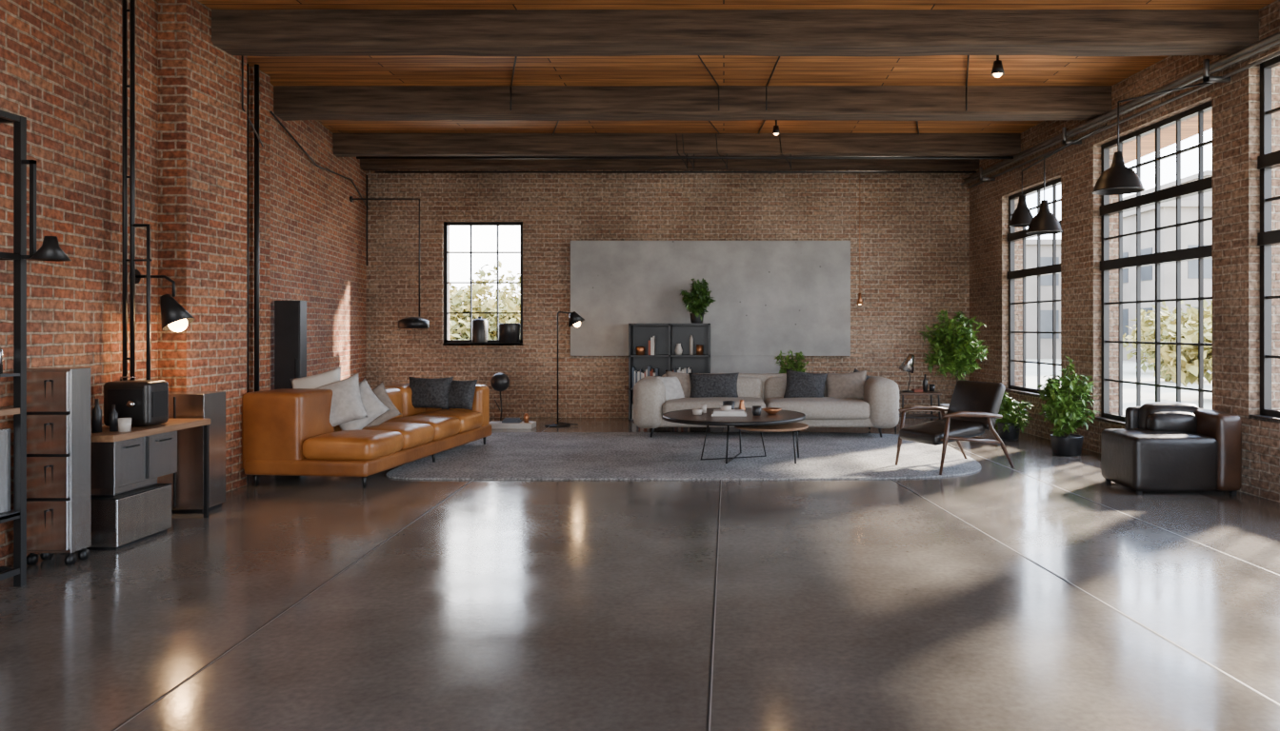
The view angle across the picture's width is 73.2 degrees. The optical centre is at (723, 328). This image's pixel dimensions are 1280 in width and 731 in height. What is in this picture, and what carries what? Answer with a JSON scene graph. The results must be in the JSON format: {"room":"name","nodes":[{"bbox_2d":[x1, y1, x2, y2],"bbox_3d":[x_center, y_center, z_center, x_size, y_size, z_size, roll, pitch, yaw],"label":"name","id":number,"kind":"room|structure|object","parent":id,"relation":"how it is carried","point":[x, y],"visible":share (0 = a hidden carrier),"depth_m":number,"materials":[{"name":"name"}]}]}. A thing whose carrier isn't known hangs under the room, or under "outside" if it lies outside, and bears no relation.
{"room":"loft living room","nodes":[
{"label":"loft living room","id":0,"kind":"room"},
{"bbox_2d":[0,0,366,566],"bbox_3d":[-4.080,-0.605,4.873,0.321,3.910,16.027,0,0,-10],"label":"wall","id":1,"kind":"structure","parent":0,"point":[61,60],"depth_m":5.60,"materials":[{"name":"red brick"}]},
{"bbox_2d":[121,0,152,380],"bbox_3d":[-3.874,-0.920,5.660,0.189,3.080,0.028,0,0,0],"label":"pipes","id":2,"kind":"object","parent":1,"relation":"attached to","point":[125,86],"visible":0.84,"depth_m":5.65,"materials":[{"name":"black metal"}]},
{"bbox_2d":[135,269,195,332],"bbox_3d":[-3.895,-0.193,5.950,0.409,0.435,0.210,0,0,0],"label":"wall spotlight","id":3,"kind":"object","parent":1,"relation":"attached to","point":[174,317],"visible":0.93,"depth_m":5.91,"materials":[{"name":"black metal"}]},
{"bbox_2d":[158,0,246,492],"bbox_3d":[-4.150,-0.580,6.700,0.400,3.800,0.800,0,0,0],"label":"pilaster","id":4,"kind":"object","parent":1,"relation":"attached to","point":[202,120],"visible":0.5,"depth_m":6.52,"materials":[{"name":"red brick"}]},
{"bbox_2d":[249,66,270,392],"bbox_3d":[-4.585,-0.580,8.200,0.330,3.800,0.300,0,0,0],"label":"wall pier","id":5,"kind":"object","parent":1,"relation":"attached to","point":[264,79],"visible":0.29,"depth_m":8.20,"materials":[{"name":"red brick"}]},
{"bbox_2d":[241,56,368,393],"bbox_3d":[-4.670,-0.580,9.668,0.296,3.760,5.546,0,0,-13],"label":"conduit","id":6,"kind":"object","parent":1,"relation":"attached to","point":[255,128],"visible":0.81,"depth_m":7.98,"materials":[{"name":"black metal"}]},
{"bbox_2d":[349,196,428,328],"bbox_3d":[-4.530,-0.895,11.600,1.061,1.790,0.400,0,0,0],"label":"pendant","id":7,"kind":"object","parent":1,"relation":"attached to","point":[410,322],"visible":1,"depth_m":11.57,"materials":[{"name":"black metal"}]},
{"bbox_2d":[0,415,1279,730],"bbox_3d":[-0.500,1.375,4.800,13.000,0.150,16.400,0,0,0],"label":"floor","id":8,"kind":"structure","parent":0,"point":[507,605],"depth_m":3.88,"materials":[{"name":"concrete"}]},
{"bbox_2d":[0,109,71,586],"bbox_3d":[-3.526,0.115,4.147,0.423,2.370,0.535,0,0,0],"label":"storage rack","id":9,"kind":"object","parent":8,"relation":"on","point":[50,250],"visible":1,"depth_m":4.31,"materials":[{"name":"black metal"}]},
{"bbox_2d":[0,407,19,416],"bbox_3d":[-3.638,0.415,4.115,0.195,0.030,0.470,0,0,0],"label":"wood shelf","id":10,"kind":"object","parent":9,"relation":"attached to","point":[4,411],"depth_m":4.26,"materials":[{"name":"brown wood"}]},
{"bbox_2d":[26,367,90,565],"bbox_3d":[-3.700,0.760,4.736,0.270,1.080,0.209,0,0,0],"label":"base cabinet","id":11,"kind":"object","parent":8,"relation":"on","point":[58,399],"visible":0.78,"depth_m":4.66,"materials":[{"name":"black metal"}]},
{"bbox_2d":[86,483,172,550],"bbox_3d":[-3.720,1.147,5.250,0.360,0.306,0.500,0,0,0],"label":"cabinet","id":12,"kind":"object","parent":8,"relation":"on","point":[117,522],"visible":0.53,"depth_m":5.12,"materials":[{"name":"black metal"}]},
{"bbox_2d":[90,419,210,518],"bbox_3d":[-3.730,0.960,5.430,0.400,0.680,0.940,0,0,0],"label":"desk","id":13,"kind":"object","parent":8,"relation":"on","point":[121,463],"visible":0.62,"depth_m":5.23,"materials":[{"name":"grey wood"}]},
{"bbox_2d":[91,399,131,433],"bbox_3d":[-3.728,0.460,5.106,0.325,0.320,0.172,0,0,0],"label":"bottle","id":14,"kind":"object","parent":13,"relation":"on","point":[120,425],"visible":0.59,"depth_m":5.12,"materials":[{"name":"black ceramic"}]},
{"bbox_2d":[117,418,131,432],"bbox_3d":[-3.600,0.580,5.150,0.070,0.080,0.070,0,0,0],"label":"cup","id":15,"kind":"object","parent":13,"relation":"on","point":[124,425],"depth_m":5.13,"materials":[{"name":"beige ceramic"}]},
{"bbox_2d":[103,376,168,426],"bbox_3d":[-3.737,0.460,5.440,0.295,0.309,0.260,0,0,0],"label":"toaster","id":16,"kind":"object","parent":13,"relation":"on","point":[146,402],"visible":0.9,"depth_m":5.35,"materials":[{"name":"black metal"}]},
{"bbox_2d":[157,391,225,513],"bbox_3d":[-3.845,0.880,6.133,0.410,0.840,0.275,0,0,0],"label":"cabinet","id":17,"kind":"object","parent":8,"relation":"on","point":[188,483],"visible":0.59,"depth_m":6.00,"materials":[{"name":"black metal"}]},
{"bbox_2d":[274,300,306,389],"bbox_3d":[-4.390,0.510,8.675,0.260,1.580,0.170,0,0,0],"label":"speaker","id":18,"kind":"object","parent":8,"relation":"on","point":[290,316],"visible":0.56,"depth_m":8.61,"materials":[{"name":"black metal"}]},
{"bbox_2d":[241,382,491,488],"bbox_3d":[-3.259,0.907,8.296,1.150,0.785,2.735,0,0,6],"label":"leather sofa","id":19,"kind":"object","parent":8,"relation":"on","point":[286,431],"visible":0.83,"depth_m":7.02,"materials":[{"name":"orange leather"}]},
{"bbox_2d":[290,366,340,388],"bbox_3d":[-3.600,0.590,7.610,0.551,0.499,0.217,0,0,0],"label":"cushion","id":20,"kind":"object","parent":19,"relation":"on","point":[331,379],"depth_m":7.58,"materials":[{"name":"fabric"}]},
{"bbox_2d":[290,366,400,430],"bbox_3d":[-3.358,0.666,7.602,0.940,0.651,0.448,0,0,-19],"label":"throw pillow","id":21,"kind":"object","parent":19,"relation":"on","point":[354,405],"visible":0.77,"depth_m":7.55,"materials":[{"name":"grey fabric"}]},
{"bbox_2d":[364,382,400,427],"bbox_3d":[-3.201,0.740,7.772,0.522,0.495,0.234,0,0,-22],"label":"striped cushion","id":22,"kind":"object","parent":19,"relation":"on","point":[379,392],"depth_m":7.74,"materials":[{"name":"beige fabric"}]},
{"bbox_2d":[409,377,477,410],"bbox_3d":[-3.023,0.695,9.161,0.763,0.349,0.263,0,0,0],"label":"throw pillow","id":23,"kind":"object","parent":19,"relation":"on","point":[444,393],"visible":0.98,"depth_m":9.09,"materials":[{"name":"fabric"}]},
{"bbox_2d":[489,413,536,429],"bbox_3d":[-2.780,1.205,11.200,0.600,0.190,0.280,0,0,0],"label":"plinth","id":24,"kind":"object","parent":8,"relation":"on","point":[507,423],"visible":0.82,"depth_m":11.06,"materials":[{"name":"white stone"}]},
{"bbox_2d":[490,373,509,421],"bbox_3d":[-3.000,0.948,11.500,0.250,0.705,0.250,0,0,0],"label":"sculpture","id":25,"kind":"object","parent":24,"relation":"on","point":[499,382],"visible":0.86,"depth_m":11.42,"materials":[{"name":"black metal"}]},
{"bbox_2d":[501,418,521,423],"bbox_3d":[-2.770,1.202,11.200,0.220,0.055,0.160,0,0,0],"label":"books","id":26,"kind":"object","parent":24,"relation":"on","point":[507,420],"depth_m":11.13,"materials":[{"name":"paper"}]},
{"bbox_2d":[523,413,529,422],"bbox_3d":[-2.580,1.170,11.200,0.070,0.120,0.070,0,0,0],"label":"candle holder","id":27,"kind":"object","parent":24,"relation":"on","point":[526,418],"depth_m":11.17,"materials":[{"name":"orange glass"}]},
{"bbox_2d":[544,311,584,427],"bbox_3d":[-2.118,0.535,11.450,0.544,1.530,0.340,0,0,0],"label":"floor lamp","id":28,"kind":"object","parent":8,"relation":"on","point":[574,319],"visible":1,"depth_m":11.38,"materials":[{"name":"black metal"}]},
{"bbox_2d":[628,323,710,421],"bbox_3d":[-0.760,0.615,12.160,1.140,1.370,0.360,0,0,0],"label":"bookshelf","id":29,"kind":"object","parent":8,"relation":"on","point":[654,350],"visible":0.67,"depth_m":12.33,"materials":[{"name":"black metal"}]},
{"bbox_2d":[644,340,674,377],"bbox_3d":[-0.885,0.723,12.145,0.625,1.104,0.211,0,0,0],"label":"books","id":30,"kind":"object","parent":29,"relation":"on","point":[651,344],"depth_m":12.04,"materials":[{"name":"multicoloured paper"}]},
{"bbox_2d":[632,365,687,387],"bbox_3d":[-0.897,0.906,12.159,0.786,0.738,0.238,0,0,0],"label":"books","id":31,"kind":"object","parent":29,"relation":"on","point":[639,372],"depth_m":12.13,"materials":[{"name":"paper"}]},
{"bbox_2d":[632,336,691,419],"bbox_3d":[-0.877,0.691,12.160,0.825,1.168,0.240,0,0,0],"label":"books","id":32,"kind":"object","parent":29,"relation":"on","point":[642,367],"depth_m":12.33,"materials":[{"name":"white paper"}]},
{"bbox_2d":[680,278,715,323],"bbox_3d":[-0.365,-0.395,12.160,0.530,0.644,0.497,0,0,0],"label":"pothos","id":33,"kind":"object","parent":29,"relation":"on","point":[697,300],"visible":1,"depth_m":12.05,"materials":[{"name":"green plant"}]},
{"bbox_2d":[386,432,980,479],"bbox_3d":[-0.280,1.292,8.980,5.480,0.013,3.280,0,0,0],"label":"area rug","id":34,"kind":"object","parent":8,"relation":"on","point":[504,455],"visible":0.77,"depth_m":8.48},
{"bbox_2d":[662,407,808,463],"bbox_3d":[0.109,1.067,8.450,1.422,0.438,1.404,0,0,0],"label":"coffee table","id":35,"kind":"object","parent":34,"relation":"on","point":[783,421],"visible":0.87,"depth_m":8.15,"materials":[{"name":"brown wood"}]},
{"bbox_2d":[692,404,731,415],"bbox_3d":[-0.131,0.802,8.396,0.381,0.090,0.251,0,0,37],"label":"cups","id":36,"kind":"object","parent":35,"relation":"on","point":[703,410],"visible":1,"depth_m":8.36,"materials":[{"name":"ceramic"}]},
{"bbox_2d":[722,400,734,409],"label":"cups","id":37,"kind":"object","parent":35,"relation":"on","point":[725,403],"depth_m":8.60,"materials":[{"name":"black ceramic"}]},
{"bbox_2d":[711,409,746,416],"bbox_3d":[0.050,0.825,8.375,0.340,0.045,0.250,0,0,0],"label":"books","id":38,"kind":"object","parent":35,"relation":"on","point":[716,412],"visible":0.96,"depth_m":8.27,"materials":[{"name":"white paper"}]},
{"bbox_2d":[752,405,760,416],"label":"cups","id":39,"kind":"object","parent":35,"relation":"on","point":[756,410],"depth_m":8.31,"materials":[{"name":"black ceramic"}]},
{"bbox_2d":[738,400,781,414],"bbox_3d":[0.362,0.782,8.502,0.435,0.130,0.205,0,0,0],"label":"bowls","id":40,"kind":"object","parent":35,"relation":"on","point":[770,410],"visible":0.8,"depth_m":8.54,"materials":[{"name":"orange metal"}]},
{"bbox_2d":[734,422,808,432],"bbox_3d":[0.460,0.950,8.330,0.720,0.030,0.720,0,0,0],"label":"shelf","id":41,"kind":"object","parent":35,"relation":"attached to","point":[793,427],"depth_m":8.10,"materials":[{"name":"brown wood"}]},
{"bbox_2d":[633,368,899,438],"bbox_3d":[0.500,0.890,10.505,3.170,0.795,1.070,0,0,0],"label":"fabric sofa","id":42,"kind":"object","parent":34,"relation":"on","point":[855,399],"visible":0.91,"depth_m":10.15,"materials":[{"name":"beige fabric"}]},
{"bbox_2d":[654,376,684,401],"bbox_3d":[-0.651,0.745,10.452,0.380,0.338,0.201,0,0,-30],"label":"pillow","id":43,"kind":"object","parent":42,"relation":"on","point":[674,386],"depth_m":10.40,"materials":[{"name":"grey fabric"}]},
{"bbox_2d":[853,368,870,380],"bbox_3d":[1.681,0.685,10.572,0.394,0.385,0.150,0,0,19],"label":"pillow","id":44,"kind":"object","parent":42,"relation":"on","point":[860,375],"depth_m":10.49,"materials":[{"name":"grey fabric"}]},
{"bbox_2d":[895,380,1014,475],"bbox_3d":[2.138,0.898,7.980,0.897,0.788,0.684,0,0,-27],"label":"wooden lounge chair","id":45,"kind":"object","parent":34,"relation":"on","point":[973,409],"visible":1,"depth_m":7.86,"materials":[{"name":"black leather"}]},
{"bbox_2d":[899,419,984,445],"bbox_3d":[2.011,0.951,7.915,0.611,0.181,0.522,0,0,-27],"label":"seat cushion","id":46,"kind":"object","parent":45,"relation":"on","point":[930,432],"depth_m":7.78,"materials":[{"name":"black leather"}]},
{"bbox_2d":[946,380,1005,430],"bbox_3d":[2.369,0.719,8.097,0.247,0.430,0.594,0,0,-27],"label":"cushion","id":47,"kind":"object","parent":45,"relation":"on","point":[987,397],"depth_m":7.97,"materials":[{"name":"black leather"}]},
{"bbox_2d":[111,419,1279,730],"bbox_3d":[0.650,1.299,4.700,7.500,0.001,15.401,0,0,0],"label":"joint","id":48,"kind":"object","parent":8,"relation":"on","point":[711,644],"visible":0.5,"depth_m":3.93,"materials":[{"name":"grey concrete"}]},
{"bbox_2d":[710,356,780,373],"bbox_3d":[0.310,0.850,12.444,1.020,0.900,0.108,0,0,0],"label":"slab","id":49,"kind":"object","parent":8,"relation":"on","point":[718,364],"visible":0.14,"depth_m":12.39,"materials":[{"name":"concrete"}]},
{"bbox_2d":[774,350,808,373],"bbox_3d":[0.891,0.787,11.370,0.457,1.026,0.427,0,0,-13],"label":"potted shrub","id":50,"kind":"object","parent":8,"relation":"on","point":[797,366],"visible":0.41,"depth_m":11.35,"materials":[{"name":"green plant"}]},
{"bbox_2d":[894,390,941,429],"bbox_3d":[2.450,1.050,10.850,0.500,0.500,0.440,0,0,0],"label":"side table","id":51,"kind":"object","parent":8,"relation":"on","point":[907,416],"visible":0.54,"depth_m":10.66,"materials":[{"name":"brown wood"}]},
{"bbox_2d":[898,353,914,392],"bbox_3d":[2.300,0.558,10.800,0.202,0.484,0.200,0,0,0],"label":"desk lamp","id":52,"kind":"object","parent":51,"relation":"on","point":[907,365],"visible":1,"depth_m":10.75,"materials":[{"name":"black metal"}]},
{"bbox_2d":[911,374,935,392],"bbox_3d":[2.533,0.690,10.830,0.285,0.220,0.160,0,0,0],"label":"decor","id":53,"kind":"object","parent":51,"relation":"on","point":[925,382],"depth_m":10.83,"materials":[{"name":"black ceramic"}]},
{"bbox_2d":[919,309,989,419],"bbox_3d":[2.881,0.530,10.754,0.871,1.540,0.732,0,0,33],"label":"potted tree","id":54,"kind":"object","parent":8,"relation":"on","point":[954,349],"visible":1,"depth_m":10.65,"materials":[{"name":"green plant"}]},
{"bbox_2d":[995,391,1033,440],"bbox_3d":[3.355,1.012,10.052,0.524,0.577,0.607,0,0,0],"label":"potted plant","id":55,"kind":"object","parent":8,"relation":"on","point":[1010,426],"visible":0.91,"depth_m":9.95,"materials":[{"name":"green plant"}]},
{"bbox_2d":[997,421,1019,440],"bbox_3d":[3.340,1.200,10.050,0.260,0.200,0.260,0,0,0],"label":"pot","id":56,"kind":"object","parent":55,"relation":"on","point":[1009,432],"depth_m":9.95,"materials":[{"name":"black ceramic"}]},
{"bbox_2d":[1037,356,1099,457],"bbox_3d":[3.527,0.790,8.778,0.648,1.019,0.621,0,0,0],"label":"potted ficus","id":57,"kind":"object","parent":8,"relation":"on","point":[1066,406],"visible":1,"depth_m":8.70,"materials":[{"name":"green plant"}]},
{"bbox_2d":[1050,434,1083,457],"bbox_3d":[3.520,1.200,8.800,0.320,0.200,0.320,0,0,0],"label":"pot","id":58,"kind":"object","parent":57,"relation":"on","point":[1062,445],"depth_m":8.68,"materials":[{"name":"black ceramic"}]},
{"bbox_2d":[1100,401,1241,495],"bbox_3d":[3.620,0.957,6.986,0.885,0.686,0.695,0,0,0],"label":"leather armchair","id":59,"kind":"object","parent":8,"relation":"on","point":[1164,447],"visible":1,"depth_m":6.66,"materials":[{"name":"black leather"}]},
{"bbox_2d":[1138,401,1199,429],"bbox_3d":[3.716,0.781,7.142,0.470,0.333,0.262,0,0,0],"label":"cushion","id":60,"kind":"object","parent":59,"relation":"on","point":[1145,411],"depth_m":7.06,"materials":[{"name":"black leather"}]},
{"bbox_2d":[366,169,969,418],"bbox_3d":[-0.800,-0.605,12.660,10.000,3.910,0.320,0,0,0],"label":"wall","id":61,"kind":"structure","parent":0,"point":[914,228],"depth_m":12.50,"materials":[{"name":"brown brick"}]},
{"bbox_2d":[443,221,522,342],"bbox_3d":[-3.515,-0.670,12.580,1.170,1.780,0.060,0,0,0],"label":"frame","id":62,"kind":"object","parent":61,"relation":"attached to","point":[446,224],"visible":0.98,"depth_m":12.55,"materials":[{"name":"black metal"}]},
{"bbox_2d":[443,342,522,345],"bbox_3d":[-3.515,0.233,12.650,1.170,0.034,0.300,0,0,0],"label":"sill","id":63,"kind":"structure","parent":61,"relation":"attached to","point":[444,343],"depth_m":12.54,"materials":[{"name":"black metal"}]},
{"bbox_2d":[471,316,519,343],"bbox_3d":[-3.333,0.020,12.540,0.705,0.390,0.320,0,0,0],"label":"vases","id":64,"kind":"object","parent":63,"relation":"on","point":[508,333],"depth_m":12.43,"materials":[{"name":"black ceramic"}]},
{"bbox_2d":[447,225,519,339],"bbox_3d":[-3.515,-0.670,12.580,1.170,1.780,0.036,0,0,0],"label":"mullions","id":65,"kind":"object","parent":61,"relation":"attached to","point":[470,251],"visible":1,"depth_m":12.56,"materials":[{"name":"black metal"}]},
{"bbox_2d":[570,240,850,356],"bbox_3d":[-0.195,-0.435,12.439,4.050,1.670,0.118,0,0,0],"label":"wall panel","id":66,"kind":"object","parent":61,"relation":"attached to","point":[770,297],"visible":0.95,"depth_m":12.38,"materials":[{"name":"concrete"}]},
{"bbox_2d":[689,313,703,323],"bbox_3d":[-0.380,-0.143,12.130,0.200,0.140,0.200,0,0,0],"label":"pot","id":67,"kind":"object","parent":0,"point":[699,319],"depth_m":12.05,"materials":[{"name":"black ceramic"}]},
{"bbox_2d":[197,0,1276,163],"bbox_3d":[-0.500,-2.535,4.800,13.000,0.150,16.400,0,0,0],"label":"ceiling","id":68,"kind":"structure","parent":0,"point":[413,70],"depth_m":8.12,"materials":[{"name":"brown wood"}]},
{"bbox_2d":[360,159,979,170],"bbox_3d":[-0.784,-2.367,12.247,8.975,0.187,0.256,0,0,0],"label":"ceiling beam","id":69,"kind":"structure","parent":68,"relation":"attached to","point":[365,164],"depth_m":12.13,"materials":[{"name":"brown wood"}]},
{"bbox_2d":[332,133,1020,157],"bbox_3d":[-0.607,-2.327,10.897,8.871,0.267,0.226,0,0,0],"label":"ceiling beam","id":70,"kind":"structure","parent":68,"relation":"attached to","point":[344,145],"depth_m":10.79,"materials":[{"name":"brown wood"}]},
{"bbox_2d":[356,55,1013,173],"bbox_3d":[-0.600,-2.224,9.506,8.600,0.458,5.116,0,0,0],"label":"conduit","id":71,"kind":"object","parent":68,"relation":"attached to","point":[687,157],"depth_m":10.73,"materials":[{"name":"black metal"}]},
{"bbox_2d":[273,85,1111,120],"bbox_3d":[-0.337,-2.317,8.847,8.713,0.286,0.326,0,0,0],"label":"ceiling beam","id":72,"kind":"structure","parent":68,"relation":"attached to","point":[290,103],"depth_m":8.69,"materials":[{"name":"brown wood"}]},
{"bbox_2d":[211,9,1259,57],"bbox_3d":[0.122,-2.322,6.757,8.184,0.277,0.306,0,0,0],"label":"ceiling beam","id":73,"kind":"structure","parent":68,"relation":"attached to","point":[242,32],"depth_m":6.61,"materials":[{"name":"brown wood"}]},
{"bbox_2d":[772,120,779,135],"bbox_3d":[0.610,-2.359,10.000,0.090,0.202,0.090,0,0,0],"label":"ceiling spotlight","id":74,"kind":"object","parent":68,"relation":"attached to","point":[775,131],"depth_m":9.97,"materials":[{"name":"black metal"}]},
{"bbox_2d":[856,173,863,304],"bbox_3d":[1.920,-1.265,12.100,0.110,1.870,0.110,0,0,0],"label":"pendant light","id":75,"kind":"object","parent":68,"relation":"hanging from","point":[859,301],"visible":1,"depth_m":12.10,"materials":[{"name":"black metal"}]},
{"bbox_2d":[990,55,1004,77],"bbox_3d":[2.460,-2.359,7.700,0.120,0.202,0.120,0,0,0],"label":"ceiling spotlight","id":76,"kind":"object","parent":68,"relation":"attached to","point":[997,70],"depth_m":7.67,"materials":[{"name":"black metal"}]},
{"bbox_2d":[969,0,1279,502],"bbox_3d":[4.446,-0.605,4.915,0.321,3.910,15.868,0,0,-5],"label":"wall","id":77,"kind":"structure","parent":0,"point":[1235,104],"depth_m":8.24,"materials":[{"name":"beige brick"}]},
{"bbox_2d":[1005,388,1039,397],"bbox_3d":[3.911,0.813,10.564,0.300,0.034,1.607,0,0,-5],"label":"sill","id":78,"kind":"structure","parent":77,"relation":"attached to","point":[1006,389],"depth_m":10.77,"materials":[{"name":"grey concrete"}]},
{"bbox_2d":[1007,184,1060,389],"bbox_3d":[3.881,-0.475,10.561,0.100,2.550,1.607,0,0,-5],"label":"mullions","id":79,"kind":"object","parent":77,"relation":"attached to","point":[1054,269],"visible":0.63,"depth_m":10.55,"materials":[{"name":"black metal"}]},
{"bbox_2d":[1008,178,1060,393],"bbox_3d":[3.881,-0.475,10.561,0.061,2.550,1.607,0,0,-5],"label":"frame","id":80,"kind":"object","parent":77,"relation":"attached to","point":[1011,199],"visible":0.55,"depth_m":11.31,"materials":[{"name":"black metal"}]},
{"bbox_2d":[1093,417,1124,426],"bbox_3d":[4.138,0.953,8.119,0.300,0.034,1.898,0,0,-5],"label":"sill","id":81,"kind":"structure","parent":77,"relation":"attached to","point":[1099,418],"depth_m":8.74,"materials":[{"name":"grey concrete"}]},
{"bbox_2d":[960,31,1279,188],"bbox_3d":[4.203,-2.090,4.777,0.213,0.180,15.226,0,0,-5],"label":"conduit","id":82,"kind":"object","parent":77,"relation":"attached to","point":[1208,69],"visible":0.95,"depth_m":7.81,"materials":[{"name":"black metal"}]},
{"bbox_2d":[1008,141,1075,227],"bbox_3d":[3.443,-1.567,9.250,0.721,0.918,0.276,0,0,0],"label":"pendant lamp","id":83,"kind":"object","parent":82,"relation":"hanging from","point":[1022,216],"visible":0.94,"depth_m":9.20,"materials":[{"name":"black metal"}]},
{"bbox_2d":[1026,124,1107,234],"bbox_3d":[3.404,-1.487,8.500,0.798,1.078,0.350,0,0,0],"label":"pendant lamp","id":84,"kind":"object","parent":82,"relation":"hanging from","point":[1044,222],"visible":1,"depth_m":8.43,"materials":[{"name":"black metal"}]},
{"bbox_2d":[1091,82,1209,195],"bbox_3d":[3.515,-1.572,7.000,0.993,0.909,0.403,0,0,0],"label":"pendant lamp","id":85,"kind":"object","parent":82,"relation":"hanging from","point":[1119,179],"visible":1,"depth_m":6.95,"materials":[{"name":"black metal"}]},
{"bbox_2d":[1100,111,1211,416],"bbox_3d":[4.108,-0.500,8.116,0.100,2.880,1.898,0,0,-5],"label":"window","id":86,"kind":"structure","parent":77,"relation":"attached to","point":[1201,186],"depth_m":8.10,"materials":[{"name":"black metal"}]},
{"bbox_2d":[1100,100,1211,421],"bbox_3d":[4.108,-0.500,8.116,0.061,2.880,1.898,0,0,-5],"label":"frame","id":87,"kind":"object","parent":77,"relation":"attached to","point":[1105,148],"visible":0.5,"depth_m":9.01,"materials":[{"name":"black metal"}]},
{"bbox_2d":[1249,414,1279,423],"bbox_3d":[4.361,0.693,5.724,0.300,0.034,2.029,0,0,-5],"label":"sill","id":88,"kind":"structure","parent":77,"relation":"attached to","point":[1252,415],"depth_m":6.57,"materials":[{"name":"black metal"}]},
{"bbox_2d":[1257,106,1279,359],"bbox_3d":[4.331,-0.700,5.721,0.101,2.760,2.029,0,0,-5],"label":"mullions","id":89,"kind":"object","parent":77,"relation":"attached to","point":[1271,160],"visible":1,"depth_m":6.61,"materials":[{"name":"black metal"}]},
{"bbox_2d":[1260,55,1279,417],"bbox_3d":[4.331,-0.700,5.721,0.061,2.760,2.029,0,0,-5],"label":"window","id":90,"kind":"structure","parent":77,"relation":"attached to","point":[1266,67],"depth_m":6.68,"materials":[{"name":"black metal"}]},
{"label":"outside","id":91,"kind":"structure","parent":0,"visible":0},
{"bbox_2d":[1025,359,1211,415],"bbox_3d":[0.000,1.600,30.000,160.000,0.200,180.000,0,0,0],"label":"ground","id":92,"kind":"structure","parent":91,"point":[1148,392],"depth_m":22.31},
{"bbox_2d":[449,285,496,337],"bbox_3d":[-9.119,-0.285,25.591,4.947,3.595,3.655,0,0,0],"label":"tree","id":93,"kind":"object","parent":92,"relation":"on","point":[455,288],"visible":0.02,"depth_m":25.52,"materials":[{"name":"green plant"}]},
{"bbox_2d":[449,283,519,339],"bbox_3d":[-7.509,0.088,23.883,3.813,2.855,3.717,0,0,41],"label":"tree","id":94,"kind":"object","parent":92,"relation":"on","point":[457,328],"visible":0.2,"depth_m":24.00,"materials":[{"name":"green plant"}]},
{"bbox_2d":[460,260,519,325],"bbox_3d":[-7.878,-0.498,32.704,5.106,4.038,5.030,0,0,0],"label":"tree","id":95,"kind":"object","parent":92,"relation":"on","point":[482,272],"visible":0.09,"depth_m":31.68,"materials":[{"name":"green plant"}]},
{"bbox_2d":[463,296,519,339],"bbox_3d":[-5.661,0.456,24.929,4.961,2.750,3.102,0,0,0],"label":"tree","id":96,"kind":"object","parent":92,"relation":"on","point":[484,307],"visible":0.02,"depth_m":24.64,"materials":[{"name":"green plant"}]},
{"bbox_2d":[1025,239,1060,359],"bbox_3d":[13.500,-1.425,46.000,7.400,5.850,8.400,0,0,0],"label":"building","id":97,"kind":"structure","parent":92,"relation":"on","point":[1030,244],"depth_m":42.00,"materials":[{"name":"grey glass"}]},
{"bbox_2d":[1122,200,1211,362],"bbox_3d":[21.500,-1.925,41.000,6.400,6.850,10.400,0,0,0],"label":"building","id":98,"kind":"structure","parent":92,"relation":"on","point":[1189,209],"depth_m":36.00,"materials":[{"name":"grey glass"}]},
{"bbox_2d":[1122,300,1211,373],"bbox_3d":[15.238,0.261,28.957,4.958,2.515,3.136,0,0,-19],"label":"tree","id":99,"kind":"object","parent":92,"relation":"on","point":[1144,368],"visible":0.08,"depth_m":28.42,"materials":[{"name":"green plant"}]},
{"bbox_2d":[1122,170,1211,200],"bbox_3d":[32.000,-3.475,53.000,12.400,9.950,14.400,0,0,0],"label":"building","id":100,"kind":"structure","parent":92,"relation":"on","point":[1207,173],"depth_m":47.81,"materials":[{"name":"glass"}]},
{"bbox_2d":[1129,300,1211,382],"bbox_3d":[12.861,0.488,23.804,2.840,2.617,3.156,0,0,0],"label":"tree","id":101,"kind":"object","parent":92,"relation":"on","point":[1166,320],"visible":0.09,"depth_m":23.86,"materials":[{"name":"green plant"}]},
{"bbox_2d":[1145,320,1211,387],"bbox_3d":[10.656,0.620,18.001,3.172,1.831,2.527,0,0,-33],"label":"tree","id":102,"kind":"object","parent":92,"relation":"on","point":[1189,353],"visible":0.19,"depth_m":17.75,"materials":[{"name":"green plant"}]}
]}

